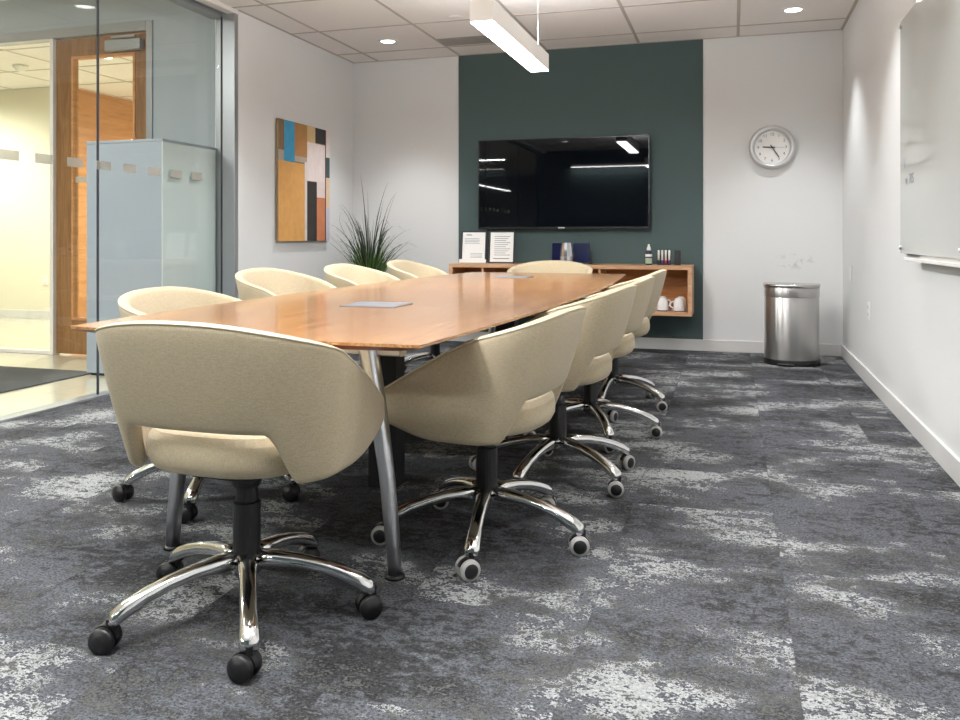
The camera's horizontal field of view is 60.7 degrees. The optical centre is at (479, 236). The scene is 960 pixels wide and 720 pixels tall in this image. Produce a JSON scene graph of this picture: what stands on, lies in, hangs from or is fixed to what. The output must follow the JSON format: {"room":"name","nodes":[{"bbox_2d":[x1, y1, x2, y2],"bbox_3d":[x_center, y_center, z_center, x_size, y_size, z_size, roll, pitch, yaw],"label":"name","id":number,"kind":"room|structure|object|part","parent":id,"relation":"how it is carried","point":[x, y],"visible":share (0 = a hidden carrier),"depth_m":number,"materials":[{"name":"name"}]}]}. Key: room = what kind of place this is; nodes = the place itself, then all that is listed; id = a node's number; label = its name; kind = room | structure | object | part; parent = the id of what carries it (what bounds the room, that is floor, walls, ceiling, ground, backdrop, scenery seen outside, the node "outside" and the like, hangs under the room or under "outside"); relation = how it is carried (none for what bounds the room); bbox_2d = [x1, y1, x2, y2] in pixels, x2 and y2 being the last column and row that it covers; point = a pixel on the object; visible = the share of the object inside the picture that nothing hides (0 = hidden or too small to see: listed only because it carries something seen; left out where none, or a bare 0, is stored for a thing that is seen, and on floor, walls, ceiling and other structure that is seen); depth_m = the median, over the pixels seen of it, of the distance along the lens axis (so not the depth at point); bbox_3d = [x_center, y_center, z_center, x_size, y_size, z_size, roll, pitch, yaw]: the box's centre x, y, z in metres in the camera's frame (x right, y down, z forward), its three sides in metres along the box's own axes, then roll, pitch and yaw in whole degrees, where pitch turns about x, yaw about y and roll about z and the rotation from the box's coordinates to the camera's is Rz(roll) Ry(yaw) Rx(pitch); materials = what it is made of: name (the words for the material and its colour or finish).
{"room":"conference room","nodes":[
{"label":"conference room","id":0,"kind":"room"},
{"bbox_2d":[0,87,49,310],"bbox_3d":[-8.003,-0.415,10.894,6.280,2.830,0.100,0,0,17],"label":"wall","id":1,"kind":"structure","parent":0,"point":[24,113],"depth_m":10.10,"materials":[{"name":"beige paint"}]},
{"bbox_2d":[0,309,49,318],"bbox_3d":[-8.020,0.950,10.839,6.280,0.100,0.015,0,0,17],"label":"baseboard","id":2,"kind":"structure","parent":1,"relation":"attached to","point":[5,313],"depth_m":10.08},
{"bbox_2d":[43,275,47,284],"bbox_3d":[-5.306,0.530,10.002,0.074,0.120,0.010,0,0,17],"label":"wall socket","id":3,"kind":"object","parent":1,"relation":"attached to","point":[45,278],"visible":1,"depth_m":9.99,"materials":[{"name":"white plastic"}]},
{"bbox_2d":[0,317,107,415],"bbox_3d":[-8.533,1.060,2.633,10.140,0.119,24.000,0,0,17],"label":"floor","id":4,"kind":"structure","parent":0,"point":[26,333],"depth_m":6.39,"materials":[{"name":"tile"}]},
{"bbox_2d":[0,366,90,392],"bbox_3d":[-4.400,0.996,5.199,2.525,0.010,2.540,0,0,17],"label":"entrance mat","id":5,"kind":"object","parent":4,"relation":"on","point":[11,378],"visible":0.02,"depth_m":5.83,"materials":[{"name":"grey carpet"}]},
{"bbox_2d":[86,138,215,375],"bbox_3d":[-2.445,0.155,6.130,0.657,1.690,0.620,0,0,17],"label":"storage cabinet","id":6,"kind":"object","parent":4,"relation":"on","point":[155,231],"visible":0.78,"depth_m":5.87,"materials":[{"name":"white glass"}]},
{"bbox_3d":[-2.445,-0.680,6.130,0.657,0.019,0.620,0,0,17],"label":"panel","id":7,"kind":"part","parent":6,"relation":"part of","materials":[{"name":"white glass"}]},
{"bbox_3d":[-2.135,0.155,6.035,0.008,1.650,0.615,0,0,17],"label":"panel","id":8,"kind":"part","parent":6,"relation":"part of","materials":[{"name":"grey glass"}]},
{"bbox_2d":[0,43,132,100],"bbox_3d":[-5.909,-1.860,11.137,10.140,0.060,6.400,0,0,17],"label":"ceiling","id":9,"kind":"structure","parent":0,"point":[124,72],"depth_m":9.12,"materials":[{"name":"tile"}]},
{"bbox_2d":[12,64,27,71],"bbox_3d":[-4.893,-1.796,8.731,0.150,0.060,0.150,0,0,17],"label":"smoke detector","id":10,"kind":"object","parent":9,"relation":"attached to","point":[18,67],"visible":1,"depth_m":8.69,"materials":[{"name":"white plastic"}]},
{"bbox_2d":[0,46,132,99],"bbox_3d":[-5.981,-1.828,11.107,10.020,0.006,6.300,0,0,17],"label":"trim","id":11,"kind":"structure","parent":9,"relation":"attached to","point":[8,50],"depth_m":9.05,"materials":[{"name":"metal"}]},
{"bbox_2d":[78,89,132,316],"bbox_3d":[-4.461,-0.415,11.894,0.100,2.830,3.900,0,0,17],"label":"wall","id":12,"kind":"structure","parent":0,"point":[115,114],"depth_m":10.25,"materials":[{"name":"orange wood"}]},
{"bbox_2d":[0,0,214,146],"bbox_3d":[-6.856,-0.525,8.018,10.170,3.050,0.120,0,0,17],"label":"wall","id":13,"kind":"structure","parent":0,"point":[183,38],"depth_m":6.62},
{"bbox_2d":[0,20,152,354],"bbox_3d":[-5.273,-0.380,7.498,5.500,2.760,0.140,0,0,17],"label":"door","id":14,"kind":"structure","parent":13,"relation":"in","point":[135,39],"depth_m":6.93,"materials":[{"name":"wood"}]},
{"bbox_2d":[0,39,59,354],"bbox_3d":[-5.714,-0.340,7.633,4.418,2.680,0.082,0,0,17],"label":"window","id":15,"kind":"structure","parent":14,"relation":"attached to","point":[52,351],"depth_m":6.95,"materials":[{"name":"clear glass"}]},
{"bbox_3d":[-5.729,0.985,7.649,4.380,0.030,0.060,0,0,17],"label":"sill","id":16,"kind":"part","parent":15,"relation":"part of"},
{"bbox_3d":[-3.621,-0.340,6.987,0.036,2.680,0.082,0,0,17],"label":"post","id":17,"kind":"part","parent":15,"relation":"part of","materials":[{"name":"silver metal"}]},
{"bbox_3d":[-5.270,-0.380,7.510,5.500,2.760,0.115,0,0,17],"label":"frame","id":18,"kind":"part","parent":14,"relation":"part of","materials":[{"name":"wood"}]},
{"bbox_2d":[215,11,352,298],"bbox_3d":[-1.659,-0.520,7.275,0.200,3.040,2.005,0,0,17],"label":"wall","id":19,"kind":"structure","parent":0,"point":[282,75],"depth_m":6.85,"materials":[{"name":"white paint"}]},
{"bbox_2d":[0,0,237,422],"bbox_3d":[-3.006,-0.369,2.950,0.235,2.742,7.064,0,0,17],"label":"glass partition","id":20,"kind":"structure","parent":19,"relation":"in","point":[226,17],"depth_m":6.25,"materials":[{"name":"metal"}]},
{"bbox_3d":[-2.930,-1.722,2.924,0.075,0.035,7.060,0,0,17],"label":"head trim","id":21,"kind":"part","parent":20,"relation":"part of","materials":[{"name":"grey metal"}]},
{"bbox_3d":[-1.954,-0.370,6.295,0.194,2.740,0.049,0,0,17],"label":"jamb post","id":22,"kind":"part","parent":20,"relation":"part of","materials":[{"name":"metal"}]},
{"bbox_2d":[276,118,329,240],"bbox_3d":[-1.551,-0.475,7.218,0.036,1.020,0.900,0,0,17],"label":"painting","id":23,"kind":"object","parent":19,"relation":"attached to","point":[302,151],"visible":1,"depth_m":7.16,"materials":[{"name":"multicoloured paint"}]},
{"bbox_2d":[0,341,959,719],"bbox_3d":[-0.440,1.060,3.205,4.790,0.120,9.365,0,0,17],"label":"floor","id":24,"kind":"structure","parent":0,"point":[786,547],"depth_m":2.36,"materials":[{"name":"carpet"}]},
{"bbox_2d":[112,286,300,523],"bbox_3d":[-1.004,0.601,3.209,0.684,0.798,0.708,0,0,17],"label":"swivel chair","id":25,"kind":"object","parent":24,"relation":"on","point":[144,301],"visible":0.3,"depth_m":3.12,"materials":[{"name":"fabric"}]},
{"bbox_2d":[88,320,384,683],"bbox_3d":[-0.613,0.597,2.201,0.735,0.806,0.702,0,0,18],"label":"swivel chair","id":26,"kind":"object","parent":24,"relation":"on","point":[243,407],"visible":1,"depth_m":1.96,"materials":[{"name":"fabric"}]},
{"bbox_3d":[-0.609,0.526,2.204,0.480,0.123,0.496,0,0,18],"label":"seat","id":27,"kind":"part","parent":26,"relation":"part of","materials":[{"name":"fabric"}]},
{"bbox_2d":[235,268,335,299],"bbox_3d":[-0.869,0.580,4.138,0.704,0.837,0.695,0,0,17],"label":"swivel chair","id":28,"kind":"object","parent":24,"relation":"on","point":[252,283],"visible":0.2,"depth_m":4.26,"materials":[{"name":"fabric"}]},
{"bbox_2d":[69,272,625,581],"bbox_3d":[-0.102,0.635,4.197,1.350,0.730,4.148,0,0,17],"label":"conference table","id":29,"kind":"object","parent":24,"relation":"on","point":[444,308],"visible":0.67,"depth_m":2.86,"materials":[{"name":"brown wood"}]},
{"bbox_3d":[-0.935,0.643,2.626,0.143,0.693,0.067,0,0,17],"label":"leg","id":30,"kind":"part","parent":29,"relation":"part of","materials":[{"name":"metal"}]},
{"bbox_2d":[340,301,412,307],"bbox_3d":[-0.408,0.267,3.255,0.230,0.006,0.200,0,0,17],"label":"hatch","id":31,"kind":"object","parent":29,"relation":"on","point":[362,303],"visible":1,"depth_m":3.21,"materials":[{"name":"grey metal"}]},
{"bbox_3d":[-0.409,0.265,3.253,0.210,0.002,0.175,0,0,17],"label":"hatch lid","id":32,"kind":"part","parent":31,"relation":"part of","materials":[{"name":"grey metal"}]},
{"bbox_3d":[-0.299,0.643,2.430,0.143,0.693,0.067,0,0,17],"label":"leg","id":33,"kind":"part","parent":29,"relation":"part of","materials":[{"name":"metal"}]},
{"bbox_3d":[0.109,0.643,6.009,0.143,0.693,0.067,0,0,17],"label":"leg","id":34,"kind":"part","parent":29,"relation":"part of","materials":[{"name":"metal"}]},
{"bbox_2d":[493,276,533,277],"bbox_3d":[0.226,0.267,5.498,0.230,0.006,0.200,0,0,17],"label":"hatch","id":35,"kind":"object","parent":29,"relation":"on","point":[497,276],"visible":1,"depth_m":5.46,"materials":[{"name":"grey metal"}]},
{"bbox_3d":[0.226,0.265,5.495,0.210,0.002,0.175,0,0,17],"label":"hatch lid","id":36,"kind":"part","parent":35,"relation":"part of","materials":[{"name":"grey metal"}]},
{"bbox_2d":[324,263,399,287],"bbox_3d":[-0.629,0.583,4.960,0.697,0.831,0.718,0,0,17],"label":"swivel chair","id":37,"kind":"object","parent":24,"relation":"on","point":[342,274],"visible":0.17,"depth_m":5.13,"materials":[{"name":"fabric"}]},
{"bbox_2d":[331,181,411,272],"bbox_3d":[-1.020,0.218,7.624,0.774,1.564,0.885,0,0,33],"label":"potted grass","id":38,"kind":"object","parent":24,"relation":"on","point":[369,260],"depth_m":7.59,"materials":[{"name":"plant"}]},
{"bbox_2d":[387,260,448,370],"bbox_3d":[-0.309,0.583,5.854,0.708,0.831,0.706,0,0,17],"label":"swivel chair","id":39,"kind":"object","parent":24,"relation":"on","point":[400,269],"visible":0.21,"depth_m":5.88,"materials":[{"name":"fabric"}]},
{"bbox_2d":[371,306,589,581],"bbox_3d":[0.032,0.613,2.715,0.690,0.771,0.717,0,0,23],"label":"swivel chair","id":40,"kind":"object","parent":24,"relation":"on","point":[484,391],"visible":0.94,"depth_m":2.48,"materials":[{"name":"fabric"}]},
{"bbox_3d":[-0.007,0.556,2.748,0.496,0.123,0.480,0,0,23],"label":"seat","id":41,"kind":"part","parent":40,"relation":"part of","materials":[{"name":"fabric"}]},
{"bbox_2d":[507,260,592,317],"bbox_3d":[0.477,0.593,6.188,0.706,0.811,0.718,0,0,17],"label":"swivel chair","id":42,"kind":"object","parent":24,"relation":"on","point":[546,266],"visible":0.09,"depth_m":6.42,"materials":[{"name":"fabric"}]},
{"bbox_3d":[0.489,0.516,6.147,0.480,0.123,0.496,0,0,17],"label":"seat","id":43,"kind":"part","parent":42,"relation":"part of","materials":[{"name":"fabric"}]},
{"bbox_2d":[469,284,636,497],"bbox_3d":[0.286,0.597,3.422,0.696,0.806,0.712,0,0,21],"label":"swivel chair","id":44,"kind":"object","parent":24,"relation":"on","point":[607,315],"visible":0.62,"depth_m":3.23,"materials":[{"name":"fabric"}]},
{"bbox_3d":[0.295,0.526,3.439,0.496,0.123,0.480,0,0,23],"label":"seat","id":45,"kind":"part","parent":44,"relation":"part of","materials":[{"name":"fabric"}]},
{"bbox_2d":[523,276,662,452],"bbox_3d":[0.563,0.598,4.157,0.702,0.801,0.699,0,0,21],"label":"swivel chair","id":46,"kind":"object","parent":24,"relation":"on","point":[590,403],"visible":0.44,"depth_m":4.06,"materials":[{"name":"fabric"}]},
{"bbox_3d":[0.529,0.526,4.161,0.496,0.123,0.480,0,0,21],"label":"seat","id":47,"kind":"part","parent":46,"relation":"part of","materials":[{"name":"fabric"}]},
{"bbox_2d":[592,269,667,414],"bbox_3d":[0.771,0.596,4.893,0.713,0.804,0.714,0,0,21],"label":"swivel chair","id":48,"kind":"object","parent":24,"relation":"on","point":[614,379],"visible":0.38,"depth_m":4.75,"materials":[{"name":"fabric"}]},
{"bbox_3d":[0.763,0.523,4.926,0.496,0.123,0.480,0,0,21],"label":"seat","id":49,"kind":"part","parent":48,"relation":"part of","materials":[{"name":"fabric"}]},
{"bbox_2d":[763,282,820,366],"bbox_3d":[2.445,0.684,6.449,0.428,0.632,0.375,0,0,23],"label":"pedal bin","id":50,"kind":"object","parent":24,"relation":"on","point":[791,310],"visible":1,"depth_m":6.33,"materials":[{"name":"silver metal"}]},
{"bbox_3d":[2.454,0.381,6.470,0.428,0.026,0.328,0,0,23],"label":"lid","id":51,"kind":"part","parent":50,"relation":"part of","materials":[{"name":"metal"}]},
{"bbox_2d":[217,0,854,61],"bbox_3d":[-0.578,-1.770,3.247,4.780,0.060,9.065,0,0,17],"label":"ceiling","id":52,"kind":"structure","parent":0,"point":[321,15],"depth_m":6.62,"materials":[{"name":"tile"}]},
{"bbox_2d":[378,39,397,43],"bbox_3d":[-0.818,-1.736,7.285,0.170,0.008,0.170,0,0,17],"label":"recessed light","id":53,"kind":"object","parent":52,"relation":"in","point":[383,41],"visible":1,"depth_m":7.28,"materials":[{"name":"white plastic"}]},
{"bbox_2d":[449,15,462,18],"bbox_3d":[-0.193,-1.738,6.496,0.110,0.003,0.110,0,0,17],"label":"sprinkler","id":54,"kind":"object","parent":52,"relation":"attached to","point":[454,16],"visible":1,"depth_m":6.49,"materials":[{"name":"metal"}]},
{"bbox_2d":[437,35,494,45],"bbox_3d":[-0.001,-1.735,7.221,0.720,0.010,0.260,0,0,17],"label":"ceiling vent","id":55,"kind":"object","parent":52,"relation":"in","point":[471,39],"visible":0.59,"depth_m":7.23,"materials":[{"name":"grey metal"}]},
{"bbox_2d":[470,0,548,71],"bbox_3d":[0.201,-1.417,4.794,0.124,0.646,1.320,0,0,17],"label":"pendant light","id":56,"kind":"object","parent":52,"relation":"hanging from","point":[488,16],"visible":1,"depth_m":4.53,"materials":[{"name":"white"}]},
{"bbox_2d":[232,0,858,62],"bbox_3d":[-0.449,-1.738,3.208,4.510,0.005,9.065,0,0,17],"label":"trim","id":57,"kind":"structure","parent":52,"relation":"attached to","point":[620,6],"depth_m":6.80,"materials":[{"name":"metal"}]},
{"bbox_2d":[781,6,804,12],"bbox_3d":[2.396,-1.736,6.272,0.170,0.008,0.170,0,0,17],"label":"recessed light","id":58,"kind":"object","parent":52,"relation":"in","point":[796,9],"visible":1,"depth_m":6.26,"materials":[{"name":"white plastic"}]},
{"bbox_2d":[353,30,842,343],"bbox_3d":[0.909,-0.520,7.610,4.810,3.040,0.150,0,0,17],"label":"wall","id":59,"kind":"structure","parent":0,"point":[761,225],"depth_m":7.13,"materials":[{"name":"white paint"}]},
{"bbox_2d":[459,39,702,339],"bbox_3d":[0.877,-0.420,7.535,2.263,2.640,0.012,0,0,17],"label":"wall","id":60,"kind":"structure","parent":59,"relation":"attached to","point":[655,90],"depth_m":7.42,"materials":[{"name":"green paint"}]},
{"bbox_2d":[478,135,649,228],"bbox_3d":[0.753,-0.490,7.519,1.585,0.830,0.090,0,0,17],"label":"television","id":61,"kind":"object","parent":60,"relation":"attached to","point":[599,182],"visible":1,"depth_m":7.47,"materials":[{"name":"black glass"}]},
{"bbox_2d":[449,263,693,316],"bbox_3d":[0.800,0.454,7.347,2.147,0.423,0.392,0,0,17],"label":"credenza","id":62,"kind":"object","parent":60,"relation":"attached to","point":[679,279],"visible":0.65,"depth_m":7.24,"materials":[{"name":"brown wood"}]},
{"bbox_2d":[459,231,486,262],"bbox_3d":[-0.059,0.093,7.605,0.260,0.299,0.078,0,0,17],"label":"sign holder","id":63,"kind":"object","parent":62,"relation":"on","point":[473,243],"visible":0.98,"depth_m":7.61,"materials":[{"name":"white paper"}]},
{"bbox_2d":[488,231,515,263],"bbox_3d":[0.201,0.093,7.537,0.250,0.299,0.054,0,0,17],"label":"sign holder","id":64,"kind":"object","parent":62,"relation":"on","point":[501,243],"visible":1,"depth_m":7.53,"materials":[{"name":"white paper"}]},
{"bbox_2d":[552,243,561,259],"bbox_3d":[0.709,0.146,7.421,0.104,0.190,0.120,0,0,17],"label":"box","id":65,"kind":"object","parent":62,"relation":"on","point":[556,247],"visible":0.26,"depth_m":7.38,"materials":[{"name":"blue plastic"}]},
{"bbox_2d":[560,243,573,260],"bbox_3d":[0.771,0.146,7.287,0.124,0.190,0.121,0,0,17],"label":"crystal vase","id":66,"kind":"object","parent":62,"relation":"on","point":[566,253],"visible":0.7,"depth_m":7.24,"materials":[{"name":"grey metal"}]},
{"bbox_2d":[573,243,591,263],"bbox_3d":[0.915,0.146,7.357,0.156,0.190,0.120,0,0,17],"label":"book","id":67,"kind":"object","parent":62,"relation":"on","point":[581,251],"visible":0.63,"depth_m":7.31,"materials":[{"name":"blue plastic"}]},
{"bbox_2d":[645,244,651,264],"bbox_3d":[1.462,0.151,7.105,0.059,0.180,0.059,0,0,17],"label":"spray bottle","id":68,"kind":"object","parent":62,"relation":"on","point":[648,255],"visible":1,"depth_m":7.08,"materials":[{"name":"white plastic"}]},
{"bbox_2d":[657,254,670,264],"bbox_3d":[1.591,0.197,7.089,0.116,0.090,0.030,0,0,17],"label":"holder","id":69,"kind":"object","parent":62,"relation":"on","point":[657,254],"visible":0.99,"depth_m":7.10,"materials":[{"name":"black plastic"}]},
{"bbox_2d":[674,250,680,264],"bbox_3d":[1.699,0.178,7.048,0.054,0.127,0.044,0,0,17],"label":"eraser","id":70,"kind":"object","parent":62,"relation":"on","point":[677,253],"visible":0.94,"depth_m":7.03,"materials":[{"name":"grey plastic"}]},
{"bbox_3d":[1.691,0.623,6.971,0.128,0.015,0.128,0,0,17],"label":"saucer","id":71,"kind":"object","parent":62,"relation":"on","visible":0},
{"bbox_2d":[669,298,684,309],"bbox_3d":[1.684,0.569,6.979,0.093,0.104,0.114,0,0,-39],"label":"coffee cup","id":72,"kind":"object","parent":71,"relation":"on","point":[678,304],"visible":1,"depth_m":6.94,"materials":[{"name":"white ceramic"}]},
{"bbox_3d":[1.562,0.623,7.011,0.128,0.015,0.128,0,0,17],"label":"saucer","id":73,"kind":"object","parent":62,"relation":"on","visible":0},
{"bbox_2d":[656,297,667,309],"bbox_3d":[1.553,0.569,7.017,0.114,0.104,0.093,0,0,31],"label":"coffee cup","id":74,"kind":"object","parent":73,"relation":"on","point":[662,304],"visible":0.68,"depth_m":6.97,"materials":[{"name":"white ceramic"}]},
{"bbox_3d":[1.746,0.623,7.122,0.128,0.015,0.128,0,0,17],"label":"saucer","id":75,"kind":"object","parent":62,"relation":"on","visible":0},
{"bbox_2d":[673,296,686,307],"bbox_3d":[1.736,0.569,7.124,0.114,0.104,0.093,0,0,13],"label":"coffee cup","id":76,"kind":"object","parent":75,"relation":"on","point":[682,297],"visible":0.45,"depth_m":7.09,"materials":[{"name":"white ceramic"}]},
{"bbox_2d":[448,332,842,355],"bbox_3d":[0.885,0.950,7.531,4.510,0.100,0.015,0,0,17],"label":"baseboard","id":77,"kind":"structure","parent":59,"relation":"attached to","point":[640,342],"depth_m":7.19,"materials":[{"name":"white"}]},
{"bbox_2d":[749,125,795,168],"bbox_3d":[2.498,-0.768,7.011,0.380,0.380,0.058,0,0,17],"label":"wall clock","id":78,"kind":"object","parent":59,"relation":"attached to","point":[771,146],"visible":1,"depth_m":7.01,"materials":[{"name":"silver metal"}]},
{"bbox_2d":[843,0,959,458],"bbox_3d":[1.755,-0.520,2.449,0.150,3.040,9.215,0,0,17],"label":"wall","id":79,"kind":"structure","parent":0,"point":[910,341],"depth_m":4.95,"materials":[{"name":"white paint"}]},
{"bbox_2d":[850,265,851,280],"bbox_3d":[2.886,0.280,6.383,0.007,0.120,0.074,0,0,17],"label":"light switch","id":80,"kind":"object","parent":79,"relation":"attached to","point":[850,265],"visible":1,"depth_m":6.36,"materials":[{"name":"white plastic"}]},
{"bbox_2d":[867,302,869,320],"bbox_3d":[2.622,0.500,5.533,0.010,0.120,0.074,0,0,17],"label":"wall socket","id":81,"kind":"object","parent":79,"relation":"attached to","point":[868,303],"visible":1,"depth_m":5.52,"materials":[{"name":"white plastic"}]},
{"bbox_2d":[841,345,959,486],"bbox_3d":[1.696,0.950,2.538,0.015,0.100,9.050,0,0,17],"label":"baseboard","id":82,"kind":"structure","parent":79,"relation":"attached to","point":[935,447],"depth_m":4.18,"materials":[{"name":"white paint"}]},
{"bbox_2d":[899,0,959,258],"bbox_3d":[1.885,-0.527,3.195,0.040,1.225,2.422,0,0,17],"label":"board","id":83,"kind":"object","parent":79,"relation":"attached to","point":[930,31],"visible":1,"depth_m":3.67,"materials":[{"name":"glass"}]},
{"bbox_2d":[904,255,959,267],"bbox_3d":[1.944,0.100,3.450,0.078,0.030,1.200,0,0,17],"label":"marker tray","id":84,"kind":"object","parent":79,"relation":"attached to","point":[944,261],"visible":0.98,"depth_m":3.52,"materials":[{"name":"white plastic"}]},
{"bbox_3d":[1.978,0.097,3.440,0.008,0.024,1.200,0,0,17],"label":"mounting plate","id":85,"kind":"part","parent":84,"relation":"part of","materials":[{"name":"white plastic"}]}
]}

